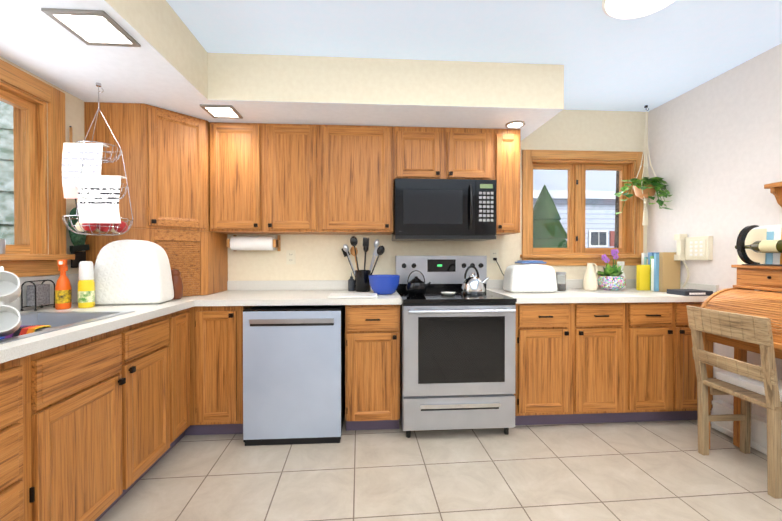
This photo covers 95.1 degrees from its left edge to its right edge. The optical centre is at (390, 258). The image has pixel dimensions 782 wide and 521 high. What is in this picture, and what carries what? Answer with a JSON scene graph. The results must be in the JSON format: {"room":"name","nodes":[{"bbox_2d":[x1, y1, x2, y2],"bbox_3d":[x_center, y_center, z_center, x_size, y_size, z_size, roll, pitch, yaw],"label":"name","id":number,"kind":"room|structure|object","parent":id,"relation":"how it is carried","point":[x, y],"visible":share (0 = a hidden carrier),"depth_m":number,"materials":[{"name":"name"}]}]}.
{"room":"kitchen","nodes":[
{"label":"kitchen","id":0,"kind":"room"},
{"bbox_2d":[0,56,84,276],"bbox_3d":[-1.870,-0.027,0.263,0.160,2.450,5.200,0,0,-4],"label":"wall","id":1,"kind":"structure","parent":0,"point":[74,112],"depth_m":2.12,"materials":[{"name":"beige paint"}]},
{"bbox_2d":[0,59,74,276],"bbox_3d":[-1.909,-0.424,1.352,0.220,1.045,1.455,0,0,-4],"label":"window","id":2,"kind":"structure","parent":1,"relation":"in","point":[39,211],"depth_m":1.95,"materials":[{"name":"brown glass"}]},
{"bbox_2d":[0,239,5,253],"bbox_3d":[-1.861,-0.054,1.676,0.074,0.070,0.074,0,0,-4],"label":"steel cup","id":3,"kind":"object","parent":2,"relation":"on","point":[2,245],"visible":1,"depth_m":1.68,"materials":[{"name":"silver metal"}]},
{"bbox_2d":[5,274,78,311],"bbox_3d":[-1.827,0.190,0.952,0.011,0.173,2.568,0,0,-4],"label":"trim","id":4,"kind":"structure","parent":1,"relation":"attached to","point":[73,278],"depth_m":1.95,"materials":[{"name":"grey tile"}]},
{"bbox_2d":[69,126,72,142],"bbox_3d":[-1.892,-0.612,2.115,0.022,0.339,0.050,0,0,-4],"label":"spoon","id":5,"kind":"object","parent":1,"relation":"hanging from","point":[70,130],"visible":0.25,"depth_m":2.11,"materials":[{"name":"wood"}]},
{"bbox_2d":[68,199,89,267],"bbox_3d":[-1.869,-0.152,2.143,0.042,0.418,0.141,0,0,-4],"label":"mitt","id":6,"kind":"object","parent":1,"relation":"hanging from","point":[78,241],"visible":0.75,"depth_m":2.12,"materials":[{"name":"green fabric"}]},
{"bbox_2d":[0,0,563,141],"bbox_3d":[-0.318,-1.113,1.152,3.049,0.291,3.599,0,0,-4],"label":"soffit","id":7,"kind":"structure","parent":0,"point":[162,29],"depth_m":2.24,"materials":[{"name":"beige paint"}]},
{"bbox_2d":[41,8,140,46],"bbox_3d":[-1.247,-0.965,1.506,0.230,0.010,0.230,0,0,-4],"label":"recessed light","id":8,"kind":"object","parent":7,"relation":"in","point":[96,27],"visible":0.98,"depth_m":1.49,"materials":[{"name":"silver metal"}]},
{"bbox_2d":[62,83,132,235],"bbox_3d":[-1.597,-0.552,1.988,0.375,0.844,0.330,0,0,-4],"label":"hanging basket","id":9,"kind":"object","parent":7,"relation":"hanging from","point":[91,188],"visible":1,"depth_m":1.88,"materials":[{"name":"silver metal"}]},
{"bbox_2d":[200,104,242,118],"bbox_3d":[-1.121,-0.972,2.376,0.200,0.010,0.200,0,0,-4],"label":"recessed light","id":10,"kind":"object","parent":7,"relation":"in","point":[222,111],"visible":1,"depth_m":2.37,"materials":[{"name":"silver metal"}]},
{"bbox_2d":[505,121,524,127],"bbox_3d":[0.908,-0.975,2.613,0.140,0.010,0.140,0,0,-4],"label":"recessed light","id":11,"kind":"object","parent":7,"relation":"in","point":[515,124],"visible":0.96,"depth_m":2.60,"materials":[{"name":"silver metal"}]},
{"bbox_2d":[228,109,647,280],"bbox_3d":[0.138,-0.051,3.074,4.520,2.450,0.160,0,0,-4],"label":"wall","id":12,"kind":"structure","parent":0,"point":[319,257],"depth_m":3.02,"materials":[{"name":"beige paint"}]},
{"bbox_2d":[84,102,223,237],"bbox_3d":[-1.589,-0.584,2.564,0.685,0.785,0.629,0,0,-4],"label":"upper cabinet","id":13,"kind":"object","parent":12,"relation":"attached to","point":[200,190],"depth_m":2.31,"materials":[{"name":"brown wood"}]},
{"bbox_2d":[227,235,280,250],"bbox_3d":[-1.085,-0.122,2.836,0.372,0.132,0.159,0,0,-4],"label":"paper towel holder","id":14,"kind":"object","parent":12,"relation":"attached to","point":[235,242],"visible":1,"depth_m":2.77,"materials":[{"name":"white paper"}]},
{"bbox_2d":[216,122,323,237],"bbox_3d":[-0.923,-0.585,2.746,0.779,0.785,0.349,0,0,-4],"label":"upper cabinet","id":15,"kind":"object","parent":12,"relation":"attached to","point":[268,175],"depth_m":2.58,"materials":[{"name":"brown wood"}]},
{"bbox_2d":[286,250,295,263],"bbox_3d":[-0.820,-0.006,2.929,0.072,0.116,0.008,0,0,-4],"label":"electrical outlet","id":16,"kind":"object","parent":12,"relation":"attached to","point":[290,256],"visible":1,"depth_m":2.93,"materials":[{"name":"beige plastic"}]},
{"bbox_2d":[227,280,371,289],"bbox_3d":[-0.645,0.222,2.936,1.356,0.076,0.019,0,0,-4],"label":"trim","id":17,"kind":"structure","parent":12,"relation":"attached to","point":[313,285],"depth_m":2.92,"materials":[{"name":"white laminate"}]},
{"bbox_2d":[320,125,395,234],"bbox_3d":[-0.263,-0.586,2.787,0.545,0.785,0.349,0,0,-4],"label":"upper cabinet","id":18,"kind":"object","parent":12,"relation":"attached to","point":[358,163],"depth_m":2.62,"materials":[{"name":"brown wood"}]},
{"bbox_2d":[396,126,495,179],"bbox_3d":[0.389,-0.783,2.826,0.760,0.390,0.349,0,0,-4],"label":"upper cabinet","id":19,"kind":"object","parent":12,"relation":"attached to","point":[421,152],"depth_m":2.66,"materials":[{"name":"brown wood"}]},
{"bbox_2d":[392,178,495,240],"bbox_3d":[0.392,-0.359,2.782,0.746,0.436,0.442,0,0,-4],"label":"microwave","id":20,"kind":"object","parent":19,"relation":"attached to","point":[444,209],"visible":1,"depth_m":2.60,"materials":[{"name":"black plastic"}]},
{"bbox_2d":[490,250,498,262],"bbox_3d":[0.877,-0.015,3.035,0.072,0.116,0.008,0,0,-4],"label":"electrical outlet","id":21,"kind":"object","parent":12,"relation":"attached to","point":[494,253],"visible":0.79,"depth_m":3.03,"materials":[{"name":"beige plastic"}]},
{"bbox_2d":[496,129,520,234],"bbox_3d":[0.870,-0.586,2.858,0.205,0.785,0.349,0,0,-4],"label":"upper cabinet","id":22,"kind":"object","parent":12,"relation":"attached to","point":[507,140],"depth_m":2.69,"materials":[{"name":"brown wood"}]},
{"bbox_2d":[486,279,635,288],"bbox_3d":[1.509,0.221,3.071,1.461,0.076,0.019,0,0,-4],"label":"trim","id":23,"kind":"structure","parent":12,"relation":"attached to","point":[570,283],"depth_m":3.06,"materials":[{"name":"white laminate"}]},
{"bbox_2d":[520,150,643,265],"bbox_3d":[1.647,-0.429,3.138,1.100,0.985,0.215,0,0,-4],"label":"window","id":24,"kind":"structure","parent":12,"relation":"in","point":[578,164],"depth_m":3.11,"materials":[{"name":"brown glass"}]},
{"bbox_2d":[98,414,781,520],"bbox_3d":[0.306,1.222,0.410,4.520,0.050,5.520,0,0,-4],"label":"floor","id":25,"kind":"structure","parent":0,"point":[644,471],"depth_m":1.92,"materials":[{"name":"tile"}]},
{"bbox_2d":[0,398,39,520],"bbox_3d":[-1.508,0.842,0.928,0.642,0.700,0.502,0,0,-4],"label":"base cabinet","id":26,"kind":"object","parent":25,"relation":"on","point":[19,417],"depth_m":1.16,"materials":[{"name":"brown wood"}]},
{"bbox_2d":[0,354,139,520],"bbox_3d":[-1.539,0.838,1.437,0.642,0.700,0.517,0,0,-4],"label":"base cabinet","id":27,"kind":"object","parent":25,"relation":"on","point":[96,427],"depth_m":1.42,"materials":[{"name":"brown wood"}]},
{"bbox_2d":[21,338,175,478],"bbox_3d":[-1.562,0.835,1.802,0.642,0.700,0.454,0,0,-4],"label":"base cabinet","id":28,"kind":"object","parent":25,"relation":"on","point":[157,355],"depth_m":1.87,"materials":[{"name":"brown wood"}]},
{"bbox_2d":[75,330,195,443],"bbox_3d":[-1.583,0.832,2.130,0.642,0.700,0.321,0,0,-4],"label":"base cabinet","id":29,"kind":"object","parent":25,"relation":"on","point":[184,426],"depth_m":2.18,"materials":[{"name":"brown wood"}]},
{"bbox_2d":[204,306,254,434],"bbox_3d":[-1.125,0.741,2.609,0.290,0.874,0.619,0,0,-4],"label":"base cabinet","id":30,"kind":"object","parent":25,"relation":"on","point":[223,325],"depth_m":2.31,"materials":[{"name":"brown wood"}]},
{"bbox_2d":[0,290,227,362],"bbox_3d":[-1.517,0.294,1.289,0.668,0.039,3.198,0,0,-4],"label":"countertop","id":31,"kind":"structure","parent":30,"relation":"on","point":[13,350],"depth_m":1.52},
{"bbox_2d":[20,280,54,310],"bbox_3d":[-1.838,0.192,1.865,0.077,0.153,0.122,0,0,-4],"label":"rack","id":32,"kind":"object","parent":31,"relation":"on","point":[38,295],"visible":0.92,"depth_m":1.84,"materials":[{"name":"black metal"}]},
{"bbox_2d":[55,260,71,309],"bbox_3d":[-1.742,0.138,1.894,0.073,0.260,0.101,0,0,-4],"label":"spray bottle","id":33,"kind":"object","parent":31,"relation":"on","point":[63,294],"visible":1,"depth_m":1.87,"materials":[{"name":"orange plastic"}]},
{"bbox_2d":[0,311,134,343],"bbox_3d":[-1.508,0.205,1.355,0.490,0.505,0.860,0,0,-4],"label":"sink basin","id":34,"kind":"object","parent":31,"relation":"in","point":[55,321],"visible":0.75,"depth_m":1.73,"materials":[{"name":"silver metal"}]},
{"bbox_2d":[0,266,21,335],"bbox_3d":[-1.354,0.241,1.194,0.186,0.426,0.190,0,0,-4],"label":"mug tree","id":35,"kind":"object","parent":34,"relation":"in","point":[10,292],"visible":1,"depth_m":1.25,"materials":[{"name":"white ceramic"}]},
{"bbox_2d":[0,325,50,339],"bbox_3d":[-1.416,0.302,1.361,0.173,0.084,0.106,0,0,-4],"label":"dishcloth","id":36,"kind":"object","parent":34,"relation":"on","point":[24,329],"visible":0.38,"depth_m":1.33,"materials":[{"name":"fabric"}]},
{"bbox_2d":[78,261,94,307],"bbox_3d":[-1.658,0.141,1.946,0.073,0.252,0.073,0,0,-4],"label":"bottle","id":37,"kind":"object","parent":31,"relation":"on","point":[86,290],"visible":1,"depth_m":1.92,"materials":[{"name":"yellow plastic"}]},
{"bbox_2d":[94,240,173,304],"bbox_3d":[-1.526,0.079,2.124,0.376,0.374,0.203,0,0,-10],"label":"cover","id":38,"kind":"object","parent":31,"relation":"on","point":[132,271],"visible":0.96,"depth_m":2.04,"materials":[{"name":"white fabric"}]},
{"bbox_2d":[136,238,211,296],"bbox_3d":[-1.439,0.074,2.410,0.289,0.378,0.289,0,0,-4],"label":"appliance garage","id":39,"kind":"object","parent":31,"relation":"on","point":[192,257],"depth_m":2.47,"materials":[{"name":"brown wood"}]},
{"bbox_2d":[171,269,182,299],"bbox_3d":[-1.392,0.167,2.307,0.090,0.195,0.090,0,0,-4],"label":"cookie jar","id":40,"kind":"object","parent":31,"relation":"on","point":[177,283],"visible":0.71,"depth_m":2.28,"materials":[{"name":"brown ceramic"}]},
{"bbox_2d":[196,290,401,305],"bbox_3d":[-0.595,0.283,2.624,1.296,0.039,0.648,0,0,-4],"label":"countertop","id":41,"kind":"structure","parent":30,"relation":"on","point":[232,297],"depth_m":2.35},
{"bbox_2d":[348,272,354,290],"bbox_3d":[-0.312,0.183,2.831,0.056,0.153,0.069,0,0,-4],"label":"soap dispenser","id":42,"kind":"object","parent":41,"relation":"on","point":[351,283],"visible":1,"depth_m":2.82,"materials":[{"name":"grey"}]},
{"bbox_2d":[328,293,377,297],"bbox_3d":[-0.260,0.257,2.470,0.330,0.012,0.200,0,0,-4],"label":"cutting board","id":43,"kind":"object","parent":41,"relation":"on","point":[352,295],"visible":0.98,"depth_m":2.41,"materials":[{"name":"white plastic"}]},
{"bbox_2d":[341,236,384,291],"bbox_3d":[-0.220,0.044,2.812,0.342,0.431,0.126,0,0,-4],"label":"utensil crock","id":44,"kind":"object","parent":41,"relation":"on","point":[362,284],"visible":1,"depth_m":2.77,"materials":[{"name":"black ceramic"}]},
{"bbox_2d":[368,275,399,294],"bbox_3d":[-0.049,0.194,2.623,0.232,0.135,0.232,0,0,-4],"label":"bowl","id":45,"kind":"object","parent":41,"relation":"on","point":[384,284],"visible":0.98,"depth_m":2.54,"materials":[{"name":"blue ceramic"}]},
{"bbox_2d":[243,305,344,445],"bbox_3d":[-0.641,0.750,2.570,0.606,0.856,0.662,0,0,-4],"label":"dishwasher","id":46,"kind":"object","parent":25,"relation":"on","point":[293,374],"visible":0.96,"depth_m":2.25,"materials":[{"name":"grey metal"}]},
{"bbox_2d":[345,305,399,430],"bbox_3d":[-0.139,0.741,2.669,0.365,0.874,0.622,0,0,-4],"label":"base cabinet","id":47,"kind":"object","parent":25,"relation":"on","point":[372,332],"depth_m":2.37,"materials":[{"name":"brown wood"}]},
{"bbox_2d":[395,256,516,437],"bbox_3d":[0.430,0.580,2.621,0.743,1.194,0.731,0,0,-4],"label":"range","id":48,"kind":"object","parent":25,"relation":"on","point":[457,359],"visible":0.79,"depth_m":2.32,"materials":[{"name":"silver metal"}]},
{"bbox_2d":[406,270,430,294],"bbox_3d":[0.200,0.174,2.599,0.184,0.174,0.150,0,0,-4],"label":"teapot","id":49,"kind":"object","parent":48,"relation":"on","point":[416,285],"visible":1,"depth_m":2.55,"materials":[{"name":"black metal"}]},
{"bbox_2d":[441,292,455,294],"bbox_3d":[0.407,0.253,2.542,0.104,0.018,0.104,0,0,-4],"label":"dish","id":50,"kind":"object","parent":48,"relation":"on","point":[448,293],"visible":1,"depth_m":2.51,"materials":[{"name":"white ceramic"}]},
{"bbox_2d":[461,265,488,294],"bbox_3d":[0.618,0.157,2.625,0.208,0.208,0.176,0,0,-4],"label":"kettle","id":51,"kind":"object","parent":48,"relation":"on","point":[473,284],"visible":1,"depth_m":2.57,"materials":[{"name":"silver metal"}]},
{"bbox_2d":[514,303,575,424],"bbox_3d":[1.014,0.740,2.742,0.417,0.874,0.622,0,0,-4],"label":"base cabinet","id":52,"kind":"object","parent":25,"relation":"on","point":[545,336],"depth_m":2.44,"materials":[{"name":"brown wood"}]},
{"bbox_2d":[486,288,708,303],"bbox_3d":[1.528,0.281,2.759,1.461,0.039,0.643,0,0,-4],"label":"countertop","id":53,"kind":"structure","parent":52,"relation":"on","point":[571,295],"depth_m":2.47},
{"bbox_2d":[503,264,556,292],"bbox_3d":[1.078,0.153,2.784,0.366,0.215,0.203,0,0,-4],"label":"toaster","id":54,"kind":"object","parent":53,"relation":"on","point":[527,278],"visible":1,"depth_m":2.69,"materials":[{"name":"white plastic"}]},
{"bbox_2d":[515,260,545,263],"bbox_3d":[1.083,0.030,2.783,0.190,0.022,0.140,0,0,-4],"label":"cloth","id":55,"kind":"object","parent":54,"relation":"on","point":[529,262],"visible":1,"depth_m":2.72,"materials":[{"name":"blue fabric"}]},
{"bbox_2d":[556,272,565,290],"bbox_3d":[1.355,0.185,2.851,0.076,0.149,0.076,0,0,-4],"label":"glass jar","id":56,"kind":"object","parent":53,"relation":"on","point":[561,280],"visible":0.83,"depth_m":2.82,"materials":[{"name":"white"}]},
{"bbox_2d":[583,263,597,290],"bbox_3d":[1.609,0.149,2.877,0.115,0.221,0.104,0,0,-4],"label":"jug","id":57,"kind":"object","parent":53,"relation":"on","point":[590,282],"visible":1,"depth_m":2.85,"materials":[{"name":"beige ceramic"}]},
{"bbox_2d":[597,249,625,290],"bbox_3d":[1.789,0.092,2.914,0.225,0.335,0.308,0,0,-4],"label":"flower pot","id":58,"kind":"object","parent":53,"relation":"on","point":[610,278],"visible":1,"depth_m":2.87,"materials":[{"name":"ceramic"}]},
{"bbox_2d":[617,261,625,288],"bbox_3d":[1.939,0.143,3.020,0.090,0.230,0.067,0,0,-4],"label":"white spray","id":59,"kind":"object","parent":53,"relation":"on","point":[620,263],"visible":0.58,"depth_m":3.00,"materials":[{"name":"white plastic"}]},
{"bbox_2d":[636,265,649,289],"bbox_3d":[2.050,0.157,2.898,0.101,0.205,0.034,0,0,-4],"label":"folder","id":60,"kind":"object","parent":53,"relation":"on","point":[643,278],"visible":0.83,"depth_m":2.88,"materials":[{"name":"yellow plastic"}]},
{"bbox_2d":[641,252,679,291],"bbox_3d":[2.147,0.106,2.891,0.170,0.306,0.262,0,0,-4],"label":"books","id":61,"kind":"object","parent":53,"relation":"on","point":[664,271],"visible":0.81,"depth_m":2.77,"materials":[{"name":"brown paper"}]},
{"bbox_2d":[667,289,712,295],"bbox_3d":[2.146,0.246,2.573,0.205,0.032,0.156,0,0,-4],"label":"box","id":62,"kind":"object","parent":53,"relation":"on","point":[689,292],"visible":0.96,"depth_m":2.50,"materials":[{"name":"grey plastic"}]},
{"bbox_2d":[576,303,631,423],"bbox_3d":[1.415,0.740,2.767,0.386,0.874,0.622,0,0,-4],"label":"base cabinet","id":63,"kind":"object","parent":25,"relation":"on","point":[603,330],"depth_m":2.47,"materials":[{"name":"brown wood"}]},
{"bbox_2d":[632,302,679,421],"bbox_3d":[1.781,0.740,2.790,0.347,0.874,0.622,0,0,-4],"label":"base cabinet","id":64,"kind":"object","parent":25,"relation":"on","point":[655,325],"depth_m":2.49,"materials":[{"name":"brown wood"}]},
{"bbox_2d":[676,302,712,419],"bbox_3d":[2.105,0.740,2.810,0.303,0.874,0.622,0,0,-4],"label":"base cabinet","id":65,"kind":"object","parent":25,"relation":"on","point":[687,410],"depth_m":2.51,"materials":[{"name":"brown wood"}]},
{"bbox_2d":[686,305,781,498],"bbox_3d":[1.992,0.736,1.969,0.407,0.894,0.440,0,0,-4],"label":"wood chair","id":66,"kind":"object","parent":25,"relation":"on","point":[748,384],"visible":1,"depth_m":1.93,"materials":[{"name":"brown wood"}]},
{"bbox_2d":[700,265,781,448],"bbox_3d":[2.124,0.615,1.708,0.393,1.139,1.115,0,0,-4],"label":"roll-top desk","id":67,"kind":"object","parent":25,"relation":"on","point":[742,296],"visible":0.6,"depth_m":2.08,"materials":[{"name":"brown wood"}]},
{"bbox_2d":[735,225,781,265],"bbox_3d":[2.185,-0.079,2.097,0.146,0.242,0.355,0,0,-4],"label":"holder","id":68,"kind":"object","parent":67,"relation":"on","point":[769,246],"visible":1,"depth_m":2.15,"materials":[{"name":"black plastic"}]},
{"bbox_2d":[738,224,781,264],"bbox_3d":[2.278,-0.079,2.175,0.030,0.240,0.300,0,0,-4],"label":"card","id":69,"kind":"object","parent":67,"relation":"on","point":[767,232],"visible":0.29,"depth_m":2.17,"materials":[{"name":"white paper"}]},
{"bbox_2d":[166,0,781,111],"bbox_3d":[0.306,-1.278,0.389,4.520,0.050,5.520,0,0,-4],"label":"ceiling","id":70,"kind":"structure","parent":0,"point":[674,49],"depth_m":2.04,"materials":[{"name":"paint"}]},
{"bbox_2d":[602,0,674,18],"bbox_3d":[1.197,-1.227,1.677,0.360,0.070,0.360,0,0,-4],"label":"ceiling light","id":71,"kind":"object","parent":70,"relation":"attached to","point":[623,9],"visible":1,"depth_m":1.72,"materials":[{"name":"white glass"}]},
{"bbox_2d":[614,105,672,225],"bbox_3d":[2.049,-0.773,2.876,0.428,0.999,0.401,0,0,-4],"label":"hanging planter","id":72,"kind":"object","parent":70,"relation":"hanging from","point":[645,187],"visible":1,"depth_m":2.94,"materials":[{"name":"green leaf"},{"name":"terracotta"},{"name":"cream rope"}]},
{"bbox_2d":[647,43,781,424],"bbox_3d":[2.481,-0.029,0.535,0.160,2.450,5.200,0,0,-4],"label":"wall","id":73,"kind":"structure","parent":0,"point":[715,148],"depth_m":2.47,"materials":[{"name":"paint"}]},
{"bbox_2d":[674,234,712,287],"bbox_3d":[2.230,0.024,2.644,0.075,0.412,0.240,0,0,-4],"label":"phone","id":74,"kind":"object","parent":73,"relation":"attached to","point":[695,248],"visible":0.96,"depth_m":2.64,"materials":[{"name":"beige plastic"}]},
{"bbox_2d":[680,282,718,292],"bbox_3d":[2.249,0.223,2.795,0.018,0.076,0.625,0,0,-4],"label":"trim","id":75,"kind":"structure","parent":73,"relation":"attached to","point":[698,286],"depth_m":2.60,"materials":[{"name":"white laminate"}]},
{"bbox_2d":[711,400,781,454],"bbox_3d":[2.323,1.084,1.204,0.070,0.188,2.535,0,0,-4],"label":"baseboard heater","id":76,"kind":"object","parent":73,"relation":"attached to","point":[758,432],"visible":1,"depth_m":2.21,"materials":[{"name":"white metal"}]},
{"bbox_2d":[764,181,781,206],"bbox_3d":[2.245,-0.334,1.891,0.138,0.184,0.380,0,0,-4],"label":"shelf","id":77,"kind":"object","parent":73,"relation":"attached to","point":[775,189],"visible":1,"depth_m":2.04,"materials":[{"name":"brown wood"}]},
{"label":"outside","id":78,"kind":"structure","parent":0,"visible":0},
{"bbox_3d":[1.788,1.565,23.150,130.000,0.120,120.000,0,0,-4],"label":"ground","id":79,"kind":"structure","parent":78,"visible":0},
{"bbox_2d":[0,101,13,244],"bbox_3d":[-15.210,-2.924,14.533,5.200,9.004,5.070,0,0,-4],"label":"fir","id":80,"kind":"object","parent":79,"relation":"on","point":[4,156],"depth_m":13.56,"materials":[{"name":"green plant"}]},
{"bbox_2d":[533,184,566,247],"bbox_3d":[3.523,-0.034,8.216,2.400,3.329,2.340,0,0,-4],"label":"fir","id":81,"kind":"object","parent":79,"relation":"on","point":[552,229],"depth_m":7.89,"materials":[{"name":"green plant"}]},
{"bbox_2d":[533,169,615,247],"bbox_3d":[8.401,-1.199,13.511,16.800,5.570,6.920,0,0,-4],"label":"house","id":82,"kind":"structure","parent":79,"relation":"on","point":[601,212],"depth_m":10.35,"materials":[{"name":"white"}]},
{"bbox_2d":[614,171,618,247],"bbox_3d":[5.211,-2.366,7.859,2.696,8.002,1.489,0,0,-4],"label":"bare tree","id":83,"kind":"object","parent":79,"relation":"on","point":[616,245],"depth_m":7.77,"materials":[{"name":"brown plant"}]}
]}

